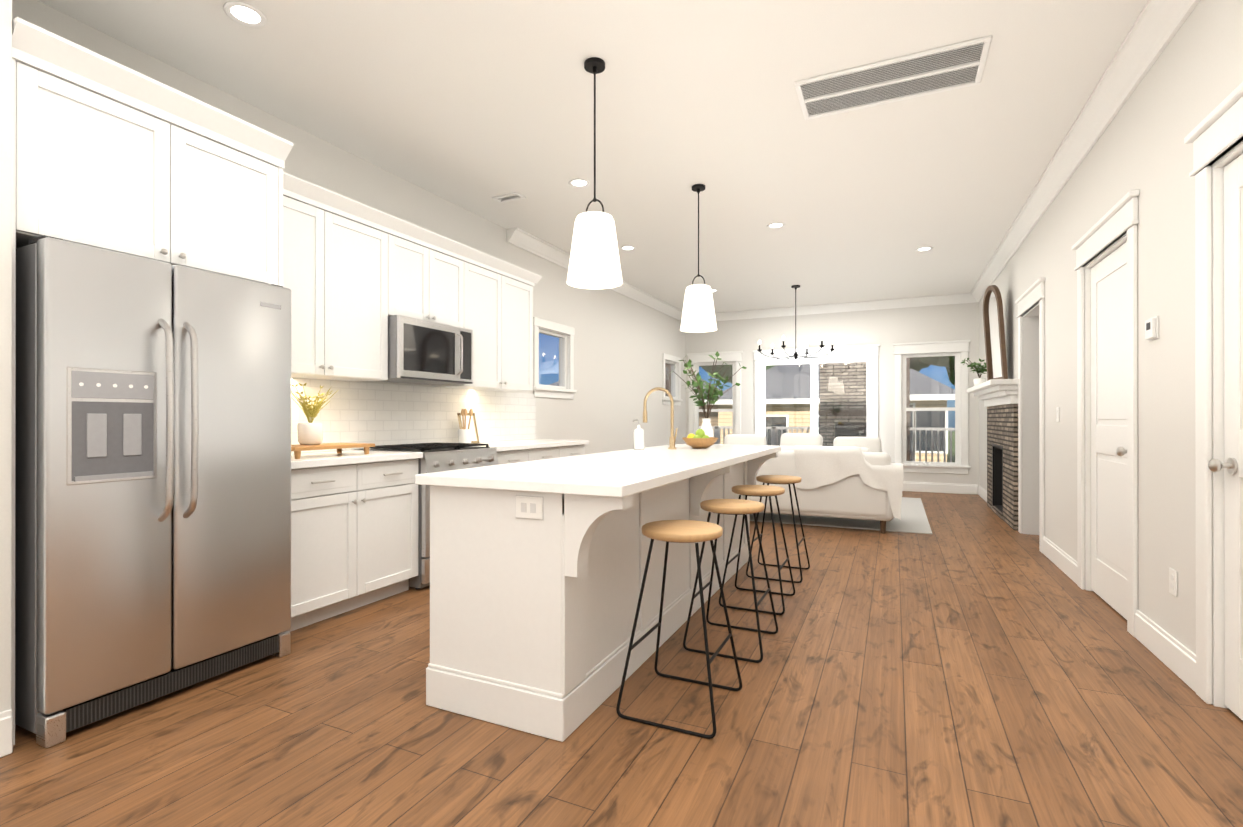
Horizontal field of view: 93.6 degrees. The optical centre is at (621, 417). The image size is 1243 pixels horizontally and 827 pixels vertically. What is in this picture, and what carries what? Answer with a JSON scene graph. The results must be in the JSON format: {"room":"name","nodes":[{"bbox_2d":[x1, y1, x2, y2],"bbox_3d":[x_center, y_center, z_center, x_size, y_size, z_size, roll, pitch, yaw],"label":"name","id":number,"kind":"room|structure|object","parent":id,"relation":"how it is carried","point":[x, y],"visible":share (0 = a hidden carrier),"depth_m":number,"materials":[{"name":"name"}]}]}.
{"room":"kitchen","nodes":[
{"label":"kitchen","id":0,"kind":"room"},
{"bbox_2d":[0,0,11,711],"bbox_3d":[-3.080,-0.354,0.714,0.708,2.998,3.168,0,0,25],"label":"wall","id":1,"kind":"structure","parent":0,"point":[5,304],"depth_m":1.99,"materials":[{"name":"paint"}]},
{"bbox_2d":[0,709,12,757],"bbox_3d":[-1.121,1.075,4.889,0.726,0.150,12.360,0,0,25],"label":"baseboard","id":2,"kind":"structure","parent":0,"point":[6,732],"depth_m":1.98,"materials":[{"name":"paint"}]},
{"bbox_2d":[12,0,685,453],"bbox_3d":[-1.484,-0.349,5.138,0.140,3.000,12.540,0,0,25],"label":"wall","id":3,"kind":"structure","parent":0,"point":[622,344],"depth_m":6.45,"materials":[{"name":"paint"}]},
{"bbox_2d":[283,188,398,381],"bbox_3d":[-1.930,-0.766,3.620,0.332,1.030,1.035,0,0,25],"label":"upper cabinet","id":4,"kind":"object","parent":3,"relation":"attached to","point":[356,274],"depth_m":3.61,"materials":[{"name":"paint"}]},
{"bbox_2d":[291,378,535,452],"bbox_3d":[-1.605,-0.010,4.702,0.008,0.476,3.272,0,0,25],"label":"tile backsplash","id":5,"kind":"structure","parent":3,"relation":"attached to","point":[376,414],"depth_m":4.54,"materials":[{"name":"white tile"}]},
{"bbox_2d":[399,232,466,328],"bbox_3d":[-1.572,-0.988,4.385,0.332,0.585,0.772,0,0,25],"label":"upper cabinet","id":6,"kind":"object","parent":3,"relation":"attached to","point":[432,277],"depth_m":4.34,"materials":[{"name":"paint"}]},
{"bbox_2d":[383,315,472,384],"bbox_3d":[-1.505,-0.478,4.354,0.473,0.425,0.758,0,0,25],"label":"microwave","id":7,"kind":"object","parent":6,"relation":"attached to","point":[421,351],"visible":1,"depth_m":4.19,"materials":[{"name":"silver metal"}]},
{"bbox_2d":[432,256,534,391],"bbox_3d":[-1.213,-0.764,5.154,0.332,1.030,1.043,0,0,25],"label":"upper cabinet","id":8,"kind":"object","parent":3,"relation":"attached to","point":[499,303],"depth_m":5.08,"materials":[{"name":"paint"}]},
{"bbox_2d":[533,317,576,398],"bbox_3d":[-0.776,-0.635,6.541,0.146,0.845,0.870,0,0,25],"label":"window","id":9,"kind":"structure","parent":3,"relation":"in","point":[564,361],"depth_m":6.61,"materials":[{"name":"paint"}]},
{"bbox_2d":[507,228,682,320],"bbox_3d":[0.080,-1.782,8.172,0.125,0.125,5.439,0,0,25],"label":"crown molding","id":10,"kind":"structure","parent":3,"relation":"attached to","point":[517,237],"depth_m":6.53,"materials":[{"name":"paint"}]},
{"bbox_2d":[662,353,682,405],"bbox_3d":[0.836,-0.630,9.993,0.146,0.845,0.890,0,0,25],"label":"window","id":11,"kind":"structure","parent":3,"relation":"in","point":[674,382],"depth_m":10.22,"materials":[{"name":"paint"}]},
{"bbox_2d":[38,0,1147,312],"bbox_3d":[1.494,-1.911,3.672,7.100,0.120,13.000,0,0,25],"label":"ceiling","id":12,"kind":"structure","parent":0,"point":[474,106],"depth_m":3.57,"materials":[{"name":"paint"}]},
{"bbox_2d":[223,1,266,27],"bbox_3d":[-1.727,-1.848,2.682,0.170,0.008,0.170,0,0,25],"label":"recessed light","id":13,"kind":"object","parent":12,"relation":"in","point":[245,14],"visible":1,"depth_m":2.68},
{"bbox_2d":[492,192,525,202],"bbox_3d":[-0.946,-1.842,4.899,0.260,0.014,0.120,0,0,25],"label":"ceiling vent","id":14,"kind":"object","parent":12,"relation":"in","point":[509,197],"visible":1,"depth_m":4.89,"materials":[{"name":"white metal"}]},
{"bbox_2d":[568,178,589,187],"bbox_3d":[-0.334,-1.845,4.603,0.170,0.008,0.170,0,0,25],"label":"recessed light","id":15,"kind":"object","parent":12,"relation":"in","point":[579,183],"visible":1,"depth_m":4.60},
{"bbox_2d":[567,57,622,288],"bbox_3d":[-0.140,-1.277,3.055,0.294,1.150,0.294,0,0,25],"label":"pendant light","id":16,"kind":"object","parent":12,"relation":"hanging from","point":[594,262],"visible":1,"depth_m":2.96,"materials":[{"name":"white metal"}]},
{"bbox_2d":[620,246,635,250],"bbox_3d":[0.071,-1.843,6.367,0.170,0.008,0.170,0,0,25],"label":"recessed light","id":17,"kind":"object","parent":12,"relation":"in","point":[627,248],"visible":1,"depth_m":6.37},
{"bbox_2d":[680,184,716,332],"bbox_3d":[0.617,-1.275,4.676,0.294,1.150,0.294,0,0,25],"label":"pendant light","id":18,"kind":"object","parent":12,"relation":"hanging from","point":[698,314],"visible":1,"depth_m":4.58,"materials":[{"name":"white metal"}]},
{"bbox_2d":[767,222,784,228],"bbox_3d":[1.487,-1.844,5.618,0.170,0.008,0.170,0,0,25],"label":"recessed light","id":19,"kind":"object","parent":12,"relation":"in","point":[775,225],"visible":1,"depth_m":5.62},
{"bbox_2d":[757,285,834,359],"bbox_3d":[2.447,-1.325,8.193,1.007,1.040,1.051,0,0,25],"label":"chandelier","id":20,"kind":"object","parent":12,"relation":"hanging from","point":[795,355],"visible":1,"depth_m":8.19,"materials":[{"name":"black metal"}]},
{"bbox_2d":[794,35,991,120],"bbox_3d":[1.466,-1.845,3.221,0.930,0.014,0.440,0,0,25],"label":"ceiling vent","id":21,"kind":"object","parent":12,"relation":"in","point":[941,69],"visible":1,"depth_m":3.19,"materials":[{"name":"white metal"}]},
{"bbox_2d":[916,247,932,251],"bbox_3d":[3.322,-1.843,6.405,0.170,0.008,0.170,0,0,25],"label":"recessed light","id":22,"kind":"object","parent":12,"relation":"in","point":[922,249],"visible":0.98,"depth_m":6.41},
{"bbox_2d":[0,491,1242,826],"bbox_3d":[1.494,1.209,3.668,7.100,0.120,13.000,0,0,25],"label":"floor","id":23,"kind":"structure","parent":0,"point":[972,661],"depth_m":2.14,"materials":[{"name":"brown wood"}]},
{"bbox_2d":[11,17,292,744],"bbox_3d":[-2.182,-0.110,2.605,0.732,2.515,1.010,0,0,25],"label":"upper cabinet","id":24,"kind":"object","parent":23,"relation":"on","point":[109,154],"visible":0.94,"depth_m":2.35,"materials":[{"name":"paint"}]},
{"bbox_2d":[15,235,290,747],"bbox_3d":[-2.110,0.255,2.571,0.853,1.785,0.910,0,0,25],"label":"fridge","id":25,"kind":"object","parent":23,"relation":"on","point":[153,480],"visible":1,"depth_m":2.26,"materials":[{"name":"silver metal"}]},
{"bbox_2d":[288,459,417,631],"bbox_3d":[-1.802,0.709,3.526,0.642,0.880,0.976,0,0,25],"label":"base cabinet","id":26,"kind":"object","parent":23,"relation":"on","point":[354,536],"visible":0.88,"depth_m":3.37,"materials":[{"name":"paint"}]},
{"bbox_2d":[291,450,422,468],"bbox_3d":[-1.800,0.248,3.525,0.647,0.039,0.976,0,0,25],"label":"countertop","id":27,"kind":"structure","parent":26,"relation":"on","point":[320,459],"depth_m":3.46,"materials":[{"name":"stone"}]},
{"bbox_2d":[291,443,374,458],"bbox_3d":[-1.779,0.195,3.443,0.300,0.065,0.540,0,0,25],"label":"tray","id":28,"kind":"object","parent":27,"relation":"on","point":[297,449],"visible":0.71,"depth_m":3.36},
{"bbox_2d":[291,383,337,444],"bbox_3d":[-1.831,-0.017,3.420,0.284,0.357,0.295,0,0,25],"label":"potted plant","id":29,"kind":"object","parent":28,"relation":"on","point":[310,433],"visible":0.98,"depth_m":3.37,"materials":[{"name":"white ceramic"}]},
{"bbox_2d":[369,442,498,588],"bbox_3d":[-1.394,0.677,4.301,0.704,0.945,0.762,0,0,25],"label":"range","id":30,"kind":"object","parent":23,"relation":"on","point":[439,457],"visible":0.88,"depth_m":3.94,"materials":[{"name":"metal"}]},
{"bbox_2d":[497,446,564,464],"bbox_3d":[-1.057,0.711,5.159,0.609,0.880,1.067,0,0,25],"label":"base cabinet","id":31,"kind":"object","parent":23,"relation":"on","point":[513,456],"depth_m":5.02,"materials":[{"name":"paint"}]},
{"bbox_2d":[565,444,584,456],"bbox_3d":[-0.762,0.711,5.791,0.609,0.880,0.563,0,0,25],"label":"base cabinet","id":32,"kind":"object","parent":23,"relation":"on","point":[573,450],"depth_m":5.72,"materials":[{"name":"paint"}]},
{"bbox_2d":[470,439,588,451],"bbox_3d":[-0.944,0.250,5.358,0.647,0.039,1.522,0,0,25],"label":"countertop","id":33,"kind":"structure","parent":32,"relation":"on","point":[499,446],"depth_m":5.23,"materials":[{"name":"stone"}]},
{"bbox_2d":[458,409,472,442],"bbox_3d":[-1.293,0.079,4.844,0.108,0.301,0.152,0,0,25],"label":"utensil crock","id":34,"kind":"object","parent":33,"relation":"on","point":[464,434],"visible":0.83,"depth_m":4.79,"materials":[{"name":"white ceramic"}]},
{"bbox_2d":[457,413,479,442],"bbox_3d":[-1.317,0.097,5.026,0.070,0.267,0.210,0,0,25],"label":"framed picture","id":35,"kind":"object","parent":33,"relation":"on","point":[474,433],"visible":0.62,"depth_m":5.06,"materials":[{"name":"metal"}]},
{"bbox_2d":[426,452,777,741],"bbox_3d":[0.228,0.709,3.476,0.867,0.879,2.944,0,0,25],"label":"kitchen island","id":36,"kind":"object","parent":23,"relation":"on","point":[534,597],"visible":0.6,"depth_m":2.24,"materials":[{"name":"paint"}]},
{"bbox_2d":[415,444,780,497],"bbox_3d":[0.227,0.248,3.477,0.905,0.040,3.000,0,0,25],"label":"island countertop","id":37,"kind":"structure","parent":36,"relation":"on","point":[621,473],"depth_m":2.49,"materials":[{"name":"stone"}]},
{"bbox_2d":[633,419,643,449],"bbox_3d":[0.117,0.121,4.136,0.084,0.215,0.073,0,0,25],"label":"soap dispenser","id":38,"kind":"object","parent":37,"relation":"on","point":[638,438],"visible":1,"depth_m":4.11,"materials":[{"name":"white ceramic"}]},
{"bbox_2d":[643,387,677,448],"bbox_3d":[0.283,0.006,4.241,0.258,0.447,0.111,0,0,25],"label":"faucet","id":39,"kind":"object","parent":37,"relation":"on","point":[672,440],"visible":1,"depth_m":4.18,"materials":[{"name":"gold metal"}]},
{"bbox_2d":[682,429,717,448],"bbox_3d":[0.582,0.157,4.316,0.270,0.145,0.270,0,0,25],"label":"fruit bowl","id":40,"kind":"object","parent":37,"relation":"on","point":[700,439],"visible":1,"depth_m":4.25,"materials":[{"name":"brown wood"}]},
{"bbox_2d":[670,351,746,436],"bbox_3d":[0.673,-0.137,4.670,0.608,0.734,0.584,0,0,25],"label":"vase","id":41,"kind":"object","parent":37,"relation":"on","point":[711,390],"visible":0.98,"depth_m":4.65,"materials":[{"name":"white ceramic"}]},
{"bbox_2d":[616,520,741,738],"bbox_3d":[0.242,0.792,2.333,0.393,0.710,0.413,0,0,25],"label":"stool","id":42,"kind":"object","parent":23,"relation":"on","point":[683,531],"visible":1,"depth_m":2.26,"materials":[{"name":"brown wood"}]},
{"bbox_2d":[683,499,777,662],"bbox_3d":[0.564,0.793,2.977,0.393,0.710,0.413,0,0,25],"label":"stool","id":43,"kind":"object","parent":23,"relation":"on","point":[732,506],"visible":1,"depth_m":2.90,"materials":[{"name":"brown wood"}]},
{"bbox_2d":[719,485,794,614],"bbox_3d":[0.851,0.794,3.638,0.393,0.710,0.413,0,0,25],"label":"stool","id":44,"kind":"object","parent":23,"relation":"on","point":[759,490],"visible":0.98,"depth_m":3.56,"materials":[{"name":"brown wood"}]},
{"bbox_2d":[746,475,809,582],"bbox_3d":[1.155,0.794,4.290,0.393,0.710,0.413,0,0,25],"label":"stool","id":45,"kind":"object","parent":23,"relation":"on","point":[778,479],"visible":0.98,"depth_m":4.21,"materials":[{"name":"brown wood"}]},
{"bbox_2d":[713,433,902,533],"bbox_3d":[1.898,0.665,6.539,2.258,0.974,1.016,0,0,25],"label":"sofa","id":46,"kind":"object","parent":23,"relation":"on","point":[853,477],"visible":0.58,"depth_m":5.92,"materials":[{"name":"fabric"}]},
{"bbox_2d":[750,497,931,533],"bbox_3d":[2.329,1.147,7.593,2.890,0.011,2.780,0,0,25],"label":"rug","id":47,"kind":"object","parent":23,"relation":"on","point":[914,519],"visible":0.4,"depth_m":6.38,"materials":[{"name":"white fabric"}]},
{"bbox_2d":[966,379,1018,530],"bbox_3d":[4.381,0.385,6.813,0.400,1.535,2.160,0,0,25],"label":"fireplace","id":48,"kind":"object","parent":23,"relation":"on","point":[999,397],"visible":0.92,"depth_m":6.45,"materials":[{"name":"brick"}]},
{"bbox_2d":[961,358,986,385],"bbox_3d":[4.611,-0.578,7.565,0.400,0.391,0.262,0,0,25],"label":"mantel plant","id":49,"kind":"object","parent":48,"relation":"on","point":[979,380],"visible":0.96,"depth_m":7.52,"materials":[{"name":"green plant"}]},
{"bbox_2d":[983,285,1007,380],"bbox_3d":[4.142,-0.925,6.487,0.106,1.080,0.560,0,0,17],"label":"arched mirror","id":50,"kind":"object","parent":48,"relation":"on","point":[994,337],"visible":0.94,"depth_m":6.47,"materials":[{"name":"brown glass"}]},
{"bbox_2d":[686,302,978,484],"bbox_3d":[3.286,-0.343,9.753,4.600,3.000,0.140,0,0,25],"label":"wall","id":51,"kind":"structure","parent":0,"point":[885,329],"depth_m":9.29,"materials":[{"name":"paint"}]},
{"bbox_2d":[687,351,742,442],"bbox_3d":[1.670,-0.150,10.451,1.020,2.015,0.151,0,0,25],"label":"window","id":52,"kind":"structure","parent":51,"relation":"in","point":[697,410],"depth_m":10.41,"materials":[{"name":"paint"}]},
{"bbox_2d":[760,356,871,445],"bbox_3d":[3.223,0.087,9.758,1.776,2.136,0.094,0,0,25],"label":"sliding window","id":53,"kind":"structure","parent":51,"relation":"in","point":[814,363],"depth_m":9.75,"materials":[{"name":"paint"}]},
{"bbox_2d":[753,344,879,436],"bbox_3d":[3.193,-0.001,9.694,2.020,2.315,0.044,0,0,25],"label":"window frame","id":54,"kind":"structure","parent":51,"relation":"attached to","point":[857,350],"depth_m":9.57,"materials":[{"name":"paint"}]},
{"bbox_2d":[715,293,966,320],"bbox_3d":[3.240,-1.780,9.629,4.320,0.125,0.125,0,0,25],"label":"crown molding","id":55,"kind":"structure","parent":51,"relation":"attached to","point":[953,298],"depth_m":9.43,"materials":[{"name":"paint"}]},
{"bbox_2d":[893,340,970,473],"bbox_3d":[4.769,-0.152,9.004,1.060,2.015,0.151,0,0,25],"label":"window","id":56,"kind":"structure","parent":51,"relation":"in","point":[956,408],"depth_m":8.98,"materials":[{"name":"paint"}]},
{"bbox_2d":[902,481,977,494],"bbox_3d":[3.253,1.082,9.679,4.560,0.150,0.016,0,0,25],"label":"baseboard","id":57,"kind":"structure","parent":51,"relation":"attached to","point":[941,487],"depth_m":8.91,"materials":[{"name":"paint"}]},
{"bbox_2d":[979,0,1242,704],"bbox_3d":[2.811,-0.352,3.132,0.140,3.000,12.540,0,0,25],"label":"wall","id":58,"kind":"structure","parent":0,"point":[1192,79],"depth_m":2.85,"materials":[{"name":"paint"}]},
{"bbox_2d":[1015,277,1044,552],"bbox_3d":[3.828,-0.012,5.366,0.183,2.325,1.090,0,0,25],"label":"trim","id":59,"kind":"structure","parent":58,"relation":"attached to","point":[1031,376],"depth_m":5.72,"materials":[{"name":"paint"}]},
{"bbox_2d":[1056,407,1059,421],"bbox_3d":[3.367,-0.020,4.505,0.010,0.115,0.075,0,0,25],"label":"switch plate","id":60,"kind":"object","parent":58,"relation":"attached to","point":[1057,414],"visible":0.98,"depth_m":4.49,"materials":[{"name":"paint"}]},
{"bbox_2d":[967,0,1199,302],"bbox_3d":[2.661,-1.789,3.132,0.125,0.125,12.389,0,0,25],"label":"crown molding","id":61,"kind":"structure","parent":58,"relation":"attached to","point":[1157,25],"depth_m":3.40,"materials":[{"name":"paint"}]},
{"bbox_2d":[978,485,1195,691],"bbox_3d":[2.709,1.073,3.100,0.016,0.150,12.360,0,0,25],"label":"baseboard","id":62,"kind":"structure","parent":58,"relation":"attached to","point":[1174,655],"depth_m":2.80,"materials":[{"name":"paint"}]},
{"bbox_2d":[1071,189,1139,636],"bbox_3d":[2.948,-0.014,3.482,0.183,2.325,1.090,0,0,25],"label":"door frame","id":63,"kind":"structure","parent":58,"relation":"attached to","point":[1115,222],"depth_m":3.40,"materials":[{"name":"paint"}]},
{"bbox_2d":[1091,242,1126,619],"bbox_3d":[2.918,0.076,3.495,0.113,2.120,0.818,0,0,25],"label":"door","id":64,"kind":"structure","parent":58,"relation":"in","point":[1109,429],"depth_m":3.53,"materials":[{"name":"paint"}]},
{"bbox_2d":[1145,316,1158,340],"bbox_3d":[2.587,-0.432,2.850,0.022,0.110,0.110,0,0,25],"label":"thermostat","id":65,"kind":"object","parent":58,"relation":"attached to","point":[1151,329],"visible":1,"depth_m":2.82,"materials":[{"name":"plastic"}]},
{"bbox_2d":[1169,568,1177,596],"bbox_3d":[2.501,0.747,2.646,0.008,0.115,0.075,0,0,25],"label":"electrical outlet plate","id":66,"kind":"object","parent":58,"relation":"attached to","point":[1173,581],"visible":1,"depth_m":2.64,"materials":[{"name":"paint"}]},
{"bbox_2d":[1184,82,1242,707],"bbox_3d":[2.209,-0.016,1.901,0.183,2.325,1.140,0,0,25],"label":"door frame","id":67,"kind":"structure","parent":58,"relation":"attached to","point":[1215,135],"depth_m":2.33,"materials":[{"name":"paint"}]},
{"bbox_2d":[1208,154,1242,719],"bbox_3d":[2.180,0.074,1.914,0.113,2.120,0.868,0,0,25],"label":"door","id":68,"kind":"structure","parent":58,"relation":"in","point":[1232,465],"depth_m":2.24,"materials":[{"name":"paint"}]},
{"label":"outside","id":69,"kind":"structure","parent":0,"visible":0},
{"bbox_2d":[947,431,954,461],"bbox_3d":[28.555,2.624,60.670,160.000,0.400,105.800,0,0,25],"label":"ground","id":70,"kind":"structure","parent":69,"point":[953,450],"depth_m":47.99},
{"bbox_2d":[549,378,718,430],"bbox_3d":[0.595,-0.288,32.233,10.300,5.450,9.900,0,0,25],"label":"house","id":71,"kind":"structure","parent":70,"relation":"on","point":[714,415],"depth_m":29.97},
{"bbox_2d":[700,365,775,382],"bbox_3d":[9.167,-4.558,41.505,9.223,14.014,7.700,0,0,25],"label":"tree","id":72,"kind":"object","parent":70,"relation":"on","point":[708,370],"depth_m":39.82,"materials":[{"name":"green plant"}]},
{"bbox_2d":[705,364,819,445],"bbox_3d":[8.395,-0.345,27.487,6.250,5.550,9.900,0,0,25],"label":"house","id":73,"kind":"structure","parent":70,"relation":"on","point":[791,391],"depth_m":23.62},
{"bbox_2d":[665,358,954,461],"bbox_3d":[3.954,0.009,11.654,8.100,4.900,3.850,0,0,25],"label":"patio","id":74,"kind":"structure","parent":70,"relation":"on","point":[860,369],"depth_m":12.22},
{"bbox_2d":[910,357,929,370],"bbox_3d":[17.621,-4.477,40.489,9.382,13.850,7.988,0,0,25],"label":"tree","id":75,"kind":"object","parent":70,"relation":"on","point":[920,366],"depth_m":37.47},
{"bbox_2d":[910,369,954,461],"bbox_3d":[11.784,0.225,23.696,2.900,4.400,7.900,0,0,25],"label":"house","id":76,"kind":"structure","parent":70,"relation":"on","point":[937,399],"depth_m":20.32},
{"bbox_2d":[916,356,954,385],"bbox_3d":[19.980,-3.139,33.389,6.764,11.153,5.813,0,0,25],"label":"tree","id":77,"kind":"object","parent":70,"relation":"on","point":[951,369],"depth_m":32.76,"materials":[{"name":"green plant"}]}
]}

